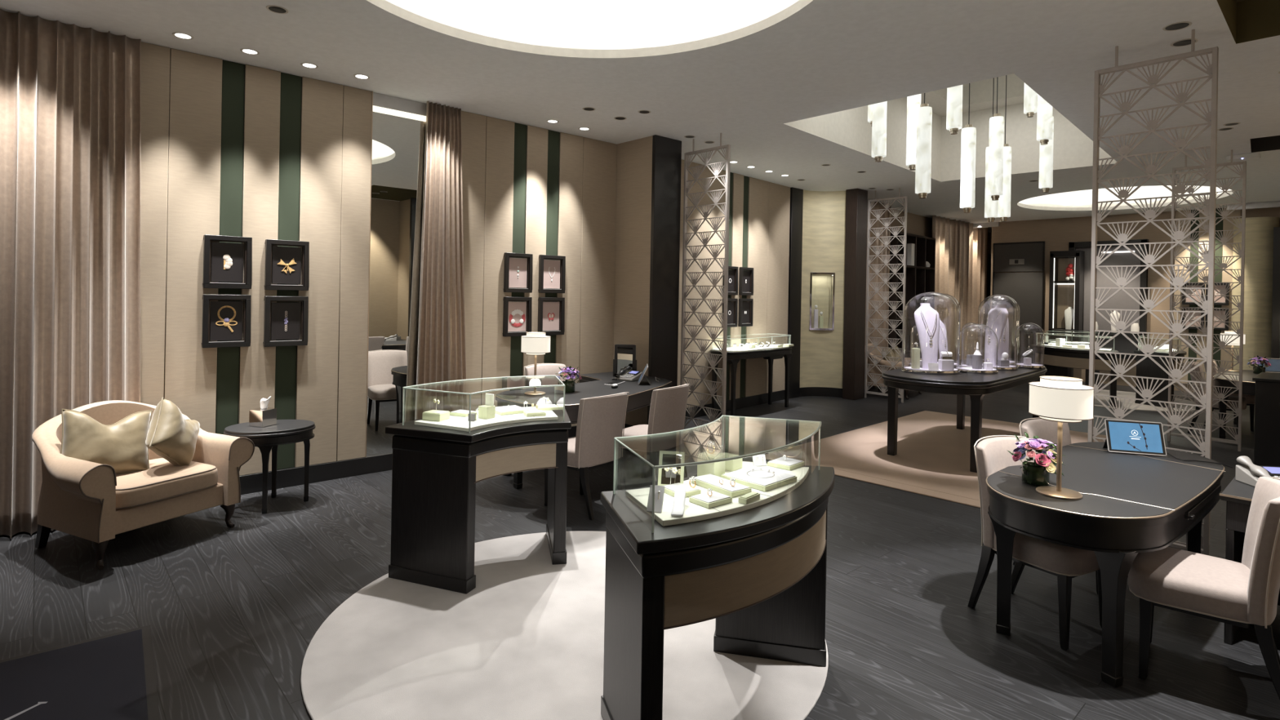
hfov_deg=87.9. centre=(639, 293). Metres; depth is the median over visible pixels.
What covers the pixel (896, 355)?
velvet cushion
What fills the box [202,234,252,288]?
framed picture
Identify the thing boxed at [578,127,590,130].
recessed light
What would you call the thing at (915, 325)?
glass dome
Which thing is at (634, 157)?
wall
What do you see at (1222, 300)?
print
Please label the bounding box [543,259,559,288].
print
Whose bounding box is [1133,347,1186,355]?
countertop
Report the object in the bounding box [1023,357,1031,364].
block
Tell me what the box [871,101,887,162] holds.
pendant light
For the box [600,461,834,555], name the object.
countertop
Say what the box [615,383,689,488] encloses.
upholstered chair
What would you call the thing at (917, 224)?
wall
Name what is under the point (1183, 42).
recessed light
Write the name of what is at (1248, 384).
desk
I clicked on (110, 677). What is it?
entrance mat
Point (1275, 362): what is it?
tablet computer
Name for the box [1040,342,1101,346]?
countertop
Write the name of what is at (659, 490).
card
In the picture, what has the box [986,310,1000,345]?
necklace
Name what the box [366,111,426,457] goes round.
wall mirror
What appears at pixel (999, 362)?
block
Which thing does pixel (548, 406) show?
pad
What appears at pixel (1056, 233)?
wall
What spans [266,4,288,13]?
recessed light
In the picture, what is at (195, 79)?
wall
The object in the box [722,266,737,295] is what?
framed picture
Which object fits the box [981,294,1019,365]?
glass dome
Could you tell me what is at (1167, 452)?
charging cable
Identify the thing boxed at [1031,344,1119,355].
countertop
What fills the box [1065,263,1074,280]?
flower ornament
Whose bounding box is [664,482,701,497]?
pad
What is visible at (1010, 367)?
glass dome
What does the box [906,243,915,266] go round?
box
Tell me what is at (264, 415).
tissue box
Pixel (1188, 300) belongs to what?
print
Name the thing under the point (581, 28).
ceiling light
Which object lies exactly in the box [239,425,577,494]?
baseboard
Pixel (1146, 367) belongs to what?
curved showcase
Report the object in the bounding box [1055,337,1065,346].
pad
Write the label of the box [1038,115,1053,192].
pendant light
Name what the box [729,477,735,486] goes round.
ring
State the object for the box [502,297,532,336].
framed picture
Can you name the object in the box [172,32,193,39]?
recessed light
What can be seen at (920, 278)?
shelving unit
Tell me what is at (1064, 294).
tall vitrine
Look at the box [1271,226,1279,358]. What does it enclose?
trim
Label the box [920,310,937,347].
necklace
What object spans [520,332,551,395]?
table lamp
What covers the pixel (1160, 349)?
pad
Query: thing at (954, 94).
pendant light
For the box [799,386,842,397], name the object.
baseboard
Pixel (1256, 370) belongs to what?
flower arrangement
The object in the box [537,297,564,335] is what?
framed picture
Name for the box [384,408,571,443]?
countertop
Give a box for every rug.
[300,530,828,719]
[764,410,1106,507]
[1093,389,1195,411]
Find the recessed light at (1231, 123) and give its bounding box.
[1223,122,1240,125]
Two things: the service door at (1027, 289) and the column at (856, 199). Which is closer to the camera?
the column at (856, 199)
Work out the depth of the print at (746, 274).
9.81 m
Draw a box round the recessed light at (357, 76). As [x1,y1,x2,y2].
[353,74,369,79]
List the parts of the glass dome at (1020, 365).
bell glass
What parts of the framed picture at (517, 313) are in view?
frame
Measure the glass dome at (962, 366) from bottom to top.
0.520 m
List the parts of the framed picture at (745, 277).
frame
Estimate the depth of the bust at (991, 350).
7.47 m
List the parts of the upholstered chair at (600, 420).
leg, seat, leg, leg, seat frame, backrest, leg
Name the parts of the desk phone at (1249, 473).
display frame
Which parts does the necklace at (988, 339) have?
chain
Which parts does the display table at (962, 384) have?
leg, leg, moulding, leg, leg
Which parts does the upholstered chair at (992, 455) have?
leg, backrest, leg, seat frame, seat, leg, leg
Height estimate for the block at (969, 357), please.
0.120 m
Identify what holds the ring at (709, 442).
on the block at (717, 468)
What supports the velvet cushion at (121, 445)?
on the settee at (86, 500)
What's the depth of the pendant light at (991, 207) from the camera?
7.48 m
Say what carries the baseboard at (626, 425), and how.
attached to the wall at (634, 157)
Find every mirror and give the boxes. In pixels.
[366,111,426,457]
[613,344,636,376]
[657,450,684,485]
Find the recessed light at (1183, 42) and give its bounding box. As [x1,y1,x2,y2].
[1170,38,1198,46]
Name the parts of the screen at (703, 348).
hanging rod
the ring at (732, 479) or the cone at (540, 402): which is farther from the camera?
the cone at (540, 402)
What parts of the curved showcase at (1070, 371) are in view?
panel, glass, panel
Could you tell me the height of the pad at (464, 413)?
0.020 m
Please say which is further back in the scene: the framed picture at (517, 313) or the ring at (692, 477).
the framed picture at (517, 313)
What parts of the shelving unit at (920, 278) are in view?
panel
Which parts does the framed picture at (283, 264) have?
frame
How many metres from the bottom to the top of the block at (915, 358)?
0.215 m
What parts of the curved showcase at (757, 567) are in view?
panel, rail, glass, glass, panel, glass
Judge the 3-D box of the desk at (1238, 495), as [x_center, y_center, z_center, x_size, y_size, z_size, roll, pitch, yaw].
[3.425,1.357,3.145,0.724,0.732,0.954,1,0,-42]
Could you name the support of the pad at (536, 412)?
on the curved showcase at (437, 467)
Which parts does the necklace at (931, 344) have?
chain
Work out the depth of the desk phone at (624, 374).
6.97 m
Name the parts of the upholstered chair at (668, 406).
seat, leg, seat frame, leg, backrest, leg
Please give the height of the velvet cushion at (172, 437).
0.501 m
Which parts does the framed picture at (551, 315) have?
frame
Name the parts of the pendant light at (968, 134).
cord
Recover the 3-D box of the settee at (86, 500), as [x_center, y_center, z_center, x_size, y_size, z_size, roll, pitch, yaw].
[-3.313,1.170,4.370,0.854,0.862,1.042,1,0,25]
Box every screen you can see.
[680,133,730,448]
[864,187,907,403]
[1087,29,1218,555]
[1127,423,1147,451]
[1167,149,1246,451]
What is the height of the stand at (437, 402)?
0.073 m
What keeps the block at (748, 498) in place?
on the curved showcase at (757, 567)
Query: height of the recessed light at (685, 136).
0.004 m
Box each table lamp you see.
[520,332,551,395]
[1027,375,1094,499]
[1220,330,1245,371]
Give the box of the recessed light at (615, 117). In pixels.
[613,116,626,119]
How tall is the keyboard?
0.014 m
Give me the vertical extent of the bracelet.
0.090 m
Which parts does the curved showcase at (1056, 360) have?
panel, rail, glass, panel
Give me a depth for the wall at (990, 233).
17.33 m
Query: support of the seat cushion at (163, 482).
on the settee at (86, 500)
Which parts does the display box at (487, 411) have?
lid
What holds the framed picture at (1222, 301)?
attached to the wall at (1056, 233)
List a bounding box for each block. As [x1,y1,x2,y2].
[724,452,742,471]
[737,491,759,504]
[813,309,817,328]
[818,315,823,328]
[911,347,919,368]
[937,359,954,370]
[966,354,972,365]
[982,362,992,369]
[996,360,1009,366]
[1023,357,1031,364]
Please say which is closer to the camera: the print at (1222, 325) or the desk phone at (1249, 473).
the desk phone at (1249, 473)
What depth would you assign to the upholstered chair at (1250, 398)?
8.70 m
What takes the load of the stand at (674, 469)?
on the pad at (690, 491)
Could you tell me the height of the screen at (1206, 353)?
3.430 m
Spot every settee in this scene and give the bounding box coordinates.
[31,400,254,569]
[863,342,921,399]
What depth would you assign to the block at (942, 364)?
6.90 m
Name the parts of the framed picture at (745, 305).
frame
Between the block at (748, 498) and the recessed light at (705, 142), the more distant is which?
the recessed light at (705, 142)
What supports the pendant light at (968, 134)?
hanging from the ceiling at (851, 128)
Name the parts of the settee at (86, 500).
leg, cabriole leg, rail, cabriole leg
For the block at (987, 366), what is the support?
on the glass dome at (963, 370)
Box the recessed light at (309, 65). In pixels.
[300,62,318,68]
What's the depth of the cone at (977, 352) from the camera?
7.08 m
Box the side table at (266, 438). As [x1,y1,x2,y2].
[223,419,315,514]
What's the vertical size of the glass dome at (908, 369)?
0.850 m
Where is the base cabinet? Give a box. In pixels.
[1252,372,1279,466]
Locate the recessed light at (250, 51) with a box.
[240,48,259,54]
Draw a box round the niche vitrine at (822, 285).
[808,271,835,330]
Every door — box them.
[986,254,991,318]
[991,241,1044,364]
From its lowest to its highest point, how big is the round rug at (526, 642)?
0.012 m
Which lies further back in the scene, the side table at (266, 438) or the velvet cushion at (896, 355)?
the velvet cushion at (896, 355)
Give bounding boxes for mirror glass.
[617,346,632,373]
[661,453,681,484]
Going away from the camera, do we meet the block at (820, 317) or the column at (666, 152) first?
the column at (666, 152)
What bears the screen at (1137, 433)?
attached to the tablet computer at (1131, 437)
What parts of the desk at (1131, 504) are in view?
leg, moulding, leg, leg, drawer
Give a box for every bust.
[914,302,939,368]
[937,318,947,359]
[984,304,1008,365]
[987,305,1008,360]
[1064,306,1074,329]
[1110,310,1119,330]
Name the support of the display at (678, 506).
on the curved showcase at (757, 567)
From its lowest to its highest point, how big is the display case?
1.082 m
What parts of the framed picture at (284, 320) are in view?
frame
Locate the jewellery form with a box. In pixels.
[925,261,930,266]
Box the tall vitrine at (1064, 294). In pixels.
[1048,250,1084,342]
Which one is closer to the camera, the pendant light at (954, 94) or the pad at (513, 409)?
the pad at (513, 409)
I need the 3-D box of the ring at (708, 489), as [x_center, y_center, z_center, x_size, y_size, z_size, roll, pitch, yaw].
[0.257,0.731,2.443,0.018,0.030,0.019,1,0,7]
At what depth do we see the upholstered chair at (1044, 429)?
4.24 m
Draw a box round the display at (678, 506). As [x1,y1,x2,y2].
[671,485,686,516]
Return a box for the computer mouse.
[611,383,617,388]
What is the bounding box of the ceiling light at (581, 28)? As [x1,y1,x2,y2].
[366,0,813,57]
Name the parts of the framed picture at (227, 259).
frame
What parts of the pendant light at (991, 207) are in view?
cord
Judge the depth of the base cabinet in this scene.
6.41 m
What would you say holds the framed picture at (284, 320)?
attached to the wall at (195, 79)
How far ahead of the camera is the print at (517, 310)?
6.96 m
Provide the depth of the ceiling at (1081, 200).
12.89 m
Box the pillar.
[972,354,982,368]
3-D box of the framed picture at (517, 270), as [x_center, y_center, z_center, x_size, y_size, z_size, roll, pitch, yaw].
[-1.276,-0.217,6.957,0.326,0.410,0.045,1,0,-42]
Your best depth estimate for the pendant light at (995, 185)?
6.75 m
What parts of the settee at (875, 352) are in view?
cabriole leg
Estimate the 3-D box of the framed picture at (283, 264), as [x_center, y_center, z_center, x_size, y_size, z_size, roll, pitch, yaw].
[-2.912,-0.233,5.476,0.326,0.410,0.045,1,0,-42]
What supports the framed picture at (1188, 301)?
attached to the wall at (1056, 233)
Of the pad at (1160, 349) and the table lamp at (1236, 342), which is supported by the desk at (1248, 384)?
the table lamp at (1236, 342)
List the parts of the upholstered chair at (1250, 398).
backrest, seat, leg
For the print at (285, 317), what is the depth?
5.48 m
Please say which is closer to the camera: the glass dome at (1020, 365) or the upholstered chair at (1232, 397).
the glass dome at (1020, 365)
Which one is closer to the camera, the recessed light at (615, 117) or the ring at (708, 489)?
the ring at (708, 489)
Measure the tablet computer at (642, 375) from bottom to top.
0.186 m
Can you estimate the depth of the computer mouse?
6.35 m
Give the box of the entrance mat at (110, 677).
[0,625,159,719]
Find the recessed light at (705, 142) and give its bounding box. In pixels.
[703,141,715,143]
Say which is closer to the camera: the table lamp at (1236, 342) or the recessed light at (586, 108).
the recessed light at (586, 108)
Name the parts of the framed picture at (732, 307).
frame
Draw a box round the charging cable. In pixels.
[1167,452,1232,467]
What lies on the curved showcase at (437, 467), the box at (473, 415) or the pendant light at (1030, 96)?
the box at (473, 415)
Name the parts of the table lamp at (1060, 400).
stem, shade trim, shade trim, lamp shade, lamp shade, shade trim, shade trim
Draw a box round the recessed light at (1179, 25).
[1162,21,1191,31]
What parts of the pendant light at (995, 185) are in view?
cord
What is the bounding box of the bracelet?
[940,351,952,359]
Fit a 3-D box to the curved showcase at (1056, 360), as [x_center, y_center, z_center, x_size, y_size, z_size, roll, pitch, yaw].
[7.319,1.239,11.123,0.720,1.085,1.539,1,0,-20]
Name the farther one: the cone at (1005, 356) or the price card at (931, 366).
the cone at (1005, 356)
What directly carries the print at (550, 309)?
attached to the framed picture at (551, 315)
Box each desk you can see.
[494,371,671,488]
[986,441,1225,688]
[1213,369,1274,439]
[1219,476,1279,644]
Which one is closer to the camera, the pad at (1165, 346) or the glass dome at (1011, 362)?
the glass dome at (1011, 362)
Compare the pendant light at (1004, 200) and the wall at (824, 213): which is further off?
the wall at (824, 213)
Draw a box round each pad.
[422,409,449,421]
[449,409,475,417]
[495,404,528,415]
[523,409,546,416]
[536,404,558,410]
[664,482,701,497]
[688,490,732,508]
[691,474,751,497]
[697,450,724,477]
[720,465,796,491]
[743,344,755,348]
[767,457,804,470]
[772,344,782,346]
[782,343,793,346]
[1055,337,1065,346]
[1062,344,1077,347]
[1077,344,1088,348]
[1153,347,1168,351]
[1160,344,1168,348]
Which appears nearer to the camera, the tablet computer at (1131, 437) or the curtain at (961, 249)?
the tablet computer at (1131, 437)
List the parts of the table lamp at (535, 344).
stem, lamp shade, shade trim, shade trim, lamp shade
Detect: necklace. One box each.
[746,468,774,478]
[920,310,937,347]
[939,323,946,348]
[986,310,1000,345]
[1002,320,1007,342]
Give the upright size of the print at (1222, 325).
0.314 m
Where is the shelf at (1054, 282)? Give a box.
[1053,280,1075,283]
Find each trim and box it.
[365,91,373,457]
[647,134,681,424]
[787,186,803,398]
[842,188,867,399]
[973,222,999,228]
[1226,200,1279,210]
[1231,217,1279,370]
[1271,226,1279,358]
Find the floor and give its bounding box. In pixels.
[0,382,1279,719]
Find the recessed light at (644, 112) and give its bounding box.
[637,110,650,114]
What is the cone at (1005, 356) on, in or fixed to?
on the block at (999, 362)
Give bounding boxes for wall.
[140,41,617,475]
[613,135,652,425]
[677,159,790,408]
[800,190,846,388]
[890,208,989,331]
[989,232,991,254]
[990,207,1279,391]
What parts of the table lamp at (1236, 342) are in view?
stem, lamp shade, lamp shade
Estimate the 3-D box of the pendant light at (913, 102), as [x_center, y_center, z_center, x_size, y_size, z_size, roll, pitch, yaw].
[2.865,-2.255,6.925,0.136,1.925,0.136,1,0,-42]
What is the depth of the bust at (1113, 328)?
13.22 m
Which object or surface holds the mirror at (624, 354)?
on the desk at (591, 385)
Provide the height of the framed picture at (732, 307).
0.410 m
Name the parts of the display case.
leg, leg, glass lid, leg, hanging drawer, leg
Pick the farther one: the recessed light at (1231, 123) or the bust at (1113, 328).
the bust at (1113, 328)
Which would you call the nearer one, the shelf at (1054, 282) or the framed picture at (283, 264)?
the framed picture at (283, 264)
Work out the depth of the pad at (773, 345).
9.71 m
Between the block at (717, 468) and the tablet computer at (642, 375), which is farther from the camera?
the tablet computer at (642, 375)
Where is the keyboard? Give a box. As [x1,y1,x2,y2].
[604,380,625,385]
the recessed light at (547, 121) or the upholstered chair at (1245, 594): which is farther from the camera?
the recessed light at (547, 121)
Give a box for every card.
[646,484,665,512]
[751,454,766,466]
[928,363,938,370]
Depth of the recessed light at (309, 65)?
5.29 m
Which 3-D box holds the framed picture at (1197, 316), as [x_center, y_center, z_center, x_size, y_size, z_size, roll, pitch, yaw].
[10.374,0.460,12.444,0.045,0.410,0.326,1,0,-42]
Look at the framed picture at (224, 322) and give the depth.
5.19 m
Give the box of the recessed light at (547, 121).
[546,120,558,123]
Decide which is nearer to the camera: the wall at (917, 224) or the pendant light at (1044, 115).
the pendant light at (1044, 115)
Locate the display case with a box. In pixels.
[709,333,793,416]
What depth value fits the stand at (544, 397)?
4.31 m
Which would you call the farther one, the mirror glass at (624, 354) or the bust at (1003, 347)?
the bust at (1003, 347)
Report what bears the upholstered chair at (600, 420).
on the floor
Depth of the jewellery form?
13.57 m
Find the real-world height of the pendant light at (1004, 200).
2.365 m
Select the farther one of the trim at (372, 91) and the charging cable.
the trim at (372, 91)
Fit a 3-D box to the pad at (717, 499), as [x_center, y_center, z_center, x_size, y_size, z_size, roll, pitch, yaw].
[0.260,0.756,2.439,0.125,0.020,0.100,1,0,-40]
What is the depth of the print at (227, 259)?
5.19 m
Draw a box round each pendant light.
[867,104,872,126]
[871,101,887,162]
[906,93,920,170]
[915,93,932,198]
[946,84,962,134]
[960,83,976,213]
[984,77,998,222]
[987,76,1004,200]
[997,75,1011,222]
[1023,83,1037,117]
[1036,93,1052,145]
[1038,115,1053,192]
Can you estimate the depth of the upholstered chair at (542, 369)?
7.00 m
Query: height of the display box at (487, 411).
0.140 m
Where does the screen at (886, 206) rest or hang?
on the floor
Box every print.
[209,301,242,340]
[210,241,244,282]
[271,245,301,284]
[271,302,300,340]
[507,301,526,331]
[508,257,527,288]
[542,302,559,330]
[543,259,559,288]
[727,302,733,323]
[728,270,734,291]
[742,271,750,292]
[742,302,749,323]
[1185,309,1200,326]
[1186,285,1201,302]
[1213,285,1225,302]
[1213,310,1225,328]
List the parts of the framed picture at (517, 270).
frame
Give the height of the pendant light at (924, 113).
2.325 m
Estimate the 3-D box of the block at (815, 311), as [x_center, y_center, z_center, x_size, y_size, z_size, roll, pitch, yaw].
[2.980,0.424,11.239,0.060,0.320,0.060,1,0,2]
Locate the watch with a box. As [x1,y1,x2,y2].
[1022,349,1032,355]
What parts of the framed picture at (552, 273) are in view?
frame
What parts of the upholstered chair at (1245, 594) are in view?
leg, leg, seat, seat frame, backrest, leg, leg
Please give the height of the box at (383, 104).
0.178 m
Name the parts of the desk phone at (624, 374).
display frame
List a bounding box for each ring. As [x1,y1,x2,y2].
[688,475,696,488]
[706,440,715,453]
[706,488,712,496]
[716,444,724,453]
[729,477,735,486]
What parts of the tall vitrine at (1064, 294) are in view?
panel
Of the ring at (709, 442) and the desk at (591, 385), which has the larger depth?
the desk at (591, 385)
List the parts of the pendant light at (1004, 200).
cord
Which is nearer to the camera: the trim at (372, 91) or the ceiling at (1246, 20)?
the ceiling at (1246, 20)
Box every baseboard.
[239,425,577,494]
[622,423,634,428]
[684,390,784,419]
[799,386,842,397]
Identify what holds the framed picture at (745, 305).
attached to the wall
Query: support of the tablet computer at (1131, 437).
on the desk at (1131, 504)
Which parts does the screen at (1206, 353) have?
hanging rod, hanging rod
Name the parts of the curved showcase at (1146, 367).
panel, rail, glass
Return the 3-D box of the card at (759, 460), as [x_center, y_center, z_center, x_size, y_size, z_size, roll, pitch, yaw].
[0.535,0.748,2.978,0.060,0.048,0.027,1,0,-12]
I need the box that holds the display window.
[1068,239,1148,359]
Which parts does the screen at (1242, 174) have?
hanging rod, hanging rod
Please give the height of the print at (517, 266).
0.314 m
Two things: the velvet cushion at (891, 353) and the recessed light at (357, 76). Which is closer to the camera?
the recessed light at (357, 76)
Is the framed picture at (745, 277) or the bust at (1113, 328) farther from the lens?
the bust at (1113, 328)
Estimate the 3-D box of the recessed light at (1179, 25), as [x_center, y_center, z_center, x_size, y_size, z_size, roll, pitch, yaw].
[3.429,-1.706,4.234,0.148,0.004,0.148,1,0,-42]
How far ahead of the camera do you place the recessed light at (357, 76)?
5.53 m
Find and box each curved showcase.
[384,375,571,594]
[600,414,834,719]
[1031,333,1119,407]
[1040,330,1101,390]
[1133,335,1186,408]
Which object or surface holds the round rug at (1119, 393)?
on the floor
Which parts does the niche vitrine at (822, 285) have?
panel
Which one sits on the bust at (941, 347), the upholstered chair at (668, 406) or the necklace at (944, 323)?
the necklace at (944, 323)
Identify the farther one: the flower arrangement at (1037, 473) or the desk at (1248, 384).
the desk at (1248, 384)
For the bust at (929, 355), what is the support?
in the glass dome at (908, 369)
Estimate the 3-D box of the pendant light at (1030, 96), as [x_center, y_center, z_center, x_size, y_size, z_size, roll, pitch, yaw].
[4.500,-2.611,7.630,0.136,1.155,0.136,1,0,-42]
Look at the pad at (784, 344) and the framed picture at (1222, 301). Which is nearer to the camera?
the pad at (784, 344)
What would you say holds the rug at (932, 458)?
on the floor
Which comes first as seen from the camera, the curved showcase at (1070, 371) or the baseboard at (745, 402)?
the baseboard at (745, 402)
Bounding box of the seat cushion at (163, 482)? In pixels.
[115,457,217,507]
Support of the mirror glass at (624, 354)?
attached to the mirror at (624, 354)
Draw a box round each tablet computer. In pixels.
[638,364,650,385]
[1102,418,1166,456]
[1255,358,1279,373]
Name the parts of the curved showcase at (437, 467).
panel, rail, glass, panel, glass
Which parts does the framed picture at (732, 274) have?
frame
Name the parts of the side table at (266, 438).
leg, leg, leg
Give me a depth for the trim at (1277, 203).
11.44 m
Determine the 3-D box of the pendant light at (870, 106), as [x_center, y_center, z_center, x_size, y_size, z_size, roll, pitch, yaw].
[2.550,-2.521,7.189,0.136,1.405,0.136,1,0,-42]
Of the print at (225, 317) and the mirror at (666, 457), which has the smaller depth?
the mirror at (666, 457)
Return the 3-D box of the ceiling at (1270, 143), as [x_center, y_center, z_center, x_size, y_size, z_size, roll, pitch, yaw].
[7.312,-1.736,6.838,0.870,0.200,1.570,1,0,-42]
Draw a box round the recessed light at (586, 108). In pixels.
[582,106,595,111]
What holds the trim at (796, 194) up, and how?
attached to the wall
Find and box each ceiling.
[0,0,1279,232]
[782,73,1116,181]
[1017,185,1233,210]
[1217,0,1279,44]
[1249,135,1279,152]
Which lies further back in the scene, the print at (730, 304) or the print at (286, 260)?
the print at (730, 304)
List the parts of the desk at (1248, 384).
leg, moulding, leg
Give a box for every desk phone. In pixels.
[612,365,643,381]
[1235,455,1279,486]
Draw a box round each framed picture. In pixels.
[201,294,251,347]
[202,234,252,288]
[262,296,308,346]
[263,239,309,290]
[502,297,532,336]
[503,252,533,293]
[537,254,565,293]
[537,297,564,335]
[721,297,737,327]
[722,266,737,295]
[737,298,753,326]
[738,266,753,295]
[1182,283,1204,304]
[1182,306,1204,329]
[1204,307,1228,330]
[1205,283,1229,305]
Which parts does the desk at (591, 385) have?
leg, moulding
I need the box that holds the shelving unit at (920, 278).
[888,231,935,358]
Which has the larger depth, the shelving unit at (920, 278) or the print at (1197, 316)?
the shelving unit at (920, 278)
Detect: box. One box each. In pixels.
[248,395,276,426]
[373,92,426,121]
[467,412,476,421]
[478,393,495,418]
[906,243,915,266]
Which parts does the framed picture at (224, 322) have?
frame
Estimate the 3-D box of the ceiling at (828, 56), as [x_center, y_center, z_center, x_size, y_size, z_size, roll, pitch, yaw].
[3.849,-1.700,7.704,21.200,0.001,10.700,1,0,-42]
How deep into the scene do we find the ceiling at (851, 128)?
9.05 m
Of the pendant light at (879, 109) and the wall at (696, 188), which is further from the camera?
the wall at (696, 188)
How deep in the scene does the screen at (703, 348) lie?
7.38 m
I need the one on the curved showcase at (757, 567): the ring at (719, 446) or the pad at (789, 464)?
the pad at (789, 464)
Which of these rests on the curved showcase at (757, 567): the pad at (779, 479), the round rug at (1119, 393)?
the pad at (779, 479)
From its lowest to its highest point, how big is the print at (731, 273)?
0.306 m
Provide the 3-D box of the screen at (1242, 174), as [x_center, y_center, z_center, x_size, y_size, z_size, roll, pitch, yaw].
[6.609,0.066,7.749,0.036,3.430,0.660,1,0,-42]
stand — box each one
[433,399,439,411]
[542,396,549,405]
[664,466,677,487]
[1130,323,1139,333]
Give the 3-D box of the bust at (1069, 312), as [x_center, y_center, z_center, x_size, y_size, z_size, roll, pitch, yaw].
[8.860,0.506,13.695,0.153,0.464,0.160,1,0,-3]
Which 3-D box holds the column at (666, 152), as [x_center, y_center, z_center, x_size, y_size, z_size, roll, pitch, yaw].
[0.280,-0.050,7.530,0.420,3.430,0.048,1,0,-42]
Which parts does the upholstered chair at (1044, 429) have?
backrest, leg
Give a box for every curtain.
[0,8,141,538]
[414,101,467,419]
[864,201,890,387]
[932,215,987,361]
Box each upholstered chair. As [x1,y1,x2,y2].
[524,363,577,423]
[544,391,628,520]
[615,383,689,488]
[967,435,1102,650]
[1013,417,1128,595]
[1128,476,1279,699]
[1187,361,1246,434]
[1203,359,1254,431]
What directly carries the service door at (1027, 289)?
in the wall at (1056, 233)
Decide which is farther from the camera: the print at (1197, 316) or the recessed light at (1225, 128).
the print at (1197, 316)
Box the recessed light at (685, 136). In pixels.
[684,135,695,137]
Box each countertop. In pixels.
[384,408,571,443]
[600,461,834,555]
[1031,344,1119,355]
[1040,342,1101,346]
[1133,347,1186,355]
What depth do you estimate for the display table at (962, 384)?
6.60 m
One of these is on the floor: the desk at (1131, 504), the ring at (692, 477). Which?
the desk at (1131, 504)
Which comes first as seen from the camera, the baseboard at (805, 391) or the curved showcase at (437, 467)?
the curved showcase at (437, 467)
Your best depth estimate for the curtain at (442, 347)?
6.35 m
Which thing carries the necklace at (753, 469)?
on the pad at (779, 479)
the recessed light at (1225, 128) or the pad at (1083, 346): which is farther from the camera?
the pad at (1083, 346)
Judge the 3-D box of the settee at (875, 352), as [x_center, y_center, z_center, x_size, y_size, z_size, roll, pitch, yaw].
[4.355,1.311,11.475,0.854,0.862,1.042,1,0,38]
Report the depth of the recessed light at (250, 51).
5.00 m
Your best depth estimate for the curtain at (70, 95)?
4.50 m
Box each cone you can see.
[536,397,551,404]
[973,342,981,355]
[1001,352,1008,359]
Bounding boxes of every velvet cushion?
[60,408,152,473]
[145,396,199,466]
[881,347,894,360]
[892,346,902,361]
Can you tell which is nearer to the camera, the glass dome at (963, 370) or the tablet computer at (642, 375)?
the tablet computer at (642, 375)
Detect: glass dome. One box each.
[901,292,960,374]
[909,324,922,366]
[925,293,960,368]
[955,323,998,373]
[960,322,977,367]
[977,294,1017,370]
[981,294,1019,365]
[1013,322,1044,368]
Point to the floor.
(233, 615)
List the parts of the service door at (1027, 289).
control plate, door, header panel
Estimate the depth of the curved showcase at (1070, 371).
12.22 m
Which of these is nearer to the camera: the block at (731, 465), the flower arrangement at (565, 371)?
the block at (731, 465)
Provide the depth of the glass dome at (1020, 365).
7.59 m
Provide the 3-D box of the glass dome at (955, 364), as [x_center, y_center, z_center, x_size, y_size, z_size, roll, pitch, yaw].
[3.482,0.418,7.649,0.399,0.840,0.399,1,0,0]
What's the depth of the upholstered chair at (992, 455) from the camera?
3.37 m
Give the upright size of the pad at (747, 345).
0.050 m
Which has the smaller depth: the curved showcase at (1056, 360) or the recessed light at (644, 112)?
the recessed light at (644, 112)
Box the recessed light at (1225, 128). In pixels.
[1217,127,1233,130]
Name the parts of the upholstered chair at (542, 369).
backrest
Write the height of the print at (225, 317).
0.306 m
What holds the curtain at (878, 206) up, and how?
hanging from the ceiling at (828, 56)
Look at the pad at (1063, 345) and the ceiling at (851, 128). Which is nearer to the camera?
the ceiling at (851, 128)
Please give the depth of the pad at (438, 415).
3.87 m
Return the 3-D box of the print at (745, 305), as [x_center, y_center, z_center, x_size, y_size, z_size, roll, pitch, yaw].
[1.552,0.279,9.808,0.016,0.306,0.216,1,0,42]
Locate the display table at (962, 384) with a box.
[881,359,1047,472]
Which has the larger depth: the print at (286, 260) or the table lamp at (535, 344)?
the table lamp at (535, 344)
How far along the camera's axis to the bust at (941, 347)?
7.61 m
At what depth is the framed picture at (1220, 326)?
12.16 m
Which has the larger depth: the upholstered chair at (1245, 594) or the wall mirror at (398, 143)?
the wall mirror at (398, 143)
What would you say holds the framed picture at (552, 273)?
attached to the wall at (195, 79)
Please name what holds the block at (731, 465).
on the curved showcase at (757, 567)
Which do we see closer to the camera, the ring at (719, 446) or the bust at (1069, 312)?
the ring at (719, 446)
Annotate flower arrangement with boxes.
[555,365,582,392]
[1007,431,1064,485]
[1247,355,1271,373]
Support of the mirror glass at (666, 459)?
attached to the mirror at (666, 457)
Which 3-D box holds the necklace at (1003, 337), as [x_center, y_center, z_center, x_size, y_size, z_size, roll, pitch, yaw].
[4.385,0.417,8.030,0.166,0.399,0.085,1,0,-10]
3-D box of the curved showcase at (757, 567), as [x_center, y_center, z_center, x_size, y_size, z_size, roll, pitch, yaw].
[0.336,1.110,2.683,1.312,1.083,0.677,1,0,-42]
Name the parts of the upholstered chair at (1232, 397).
leg, backrest, seat frame, seat, leg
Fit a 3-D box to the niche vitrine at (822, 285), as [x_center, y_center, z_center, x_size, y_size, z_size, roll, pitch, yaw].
[3.045,0.126,11.222,0.410,0.968,0.310,1,0,2]

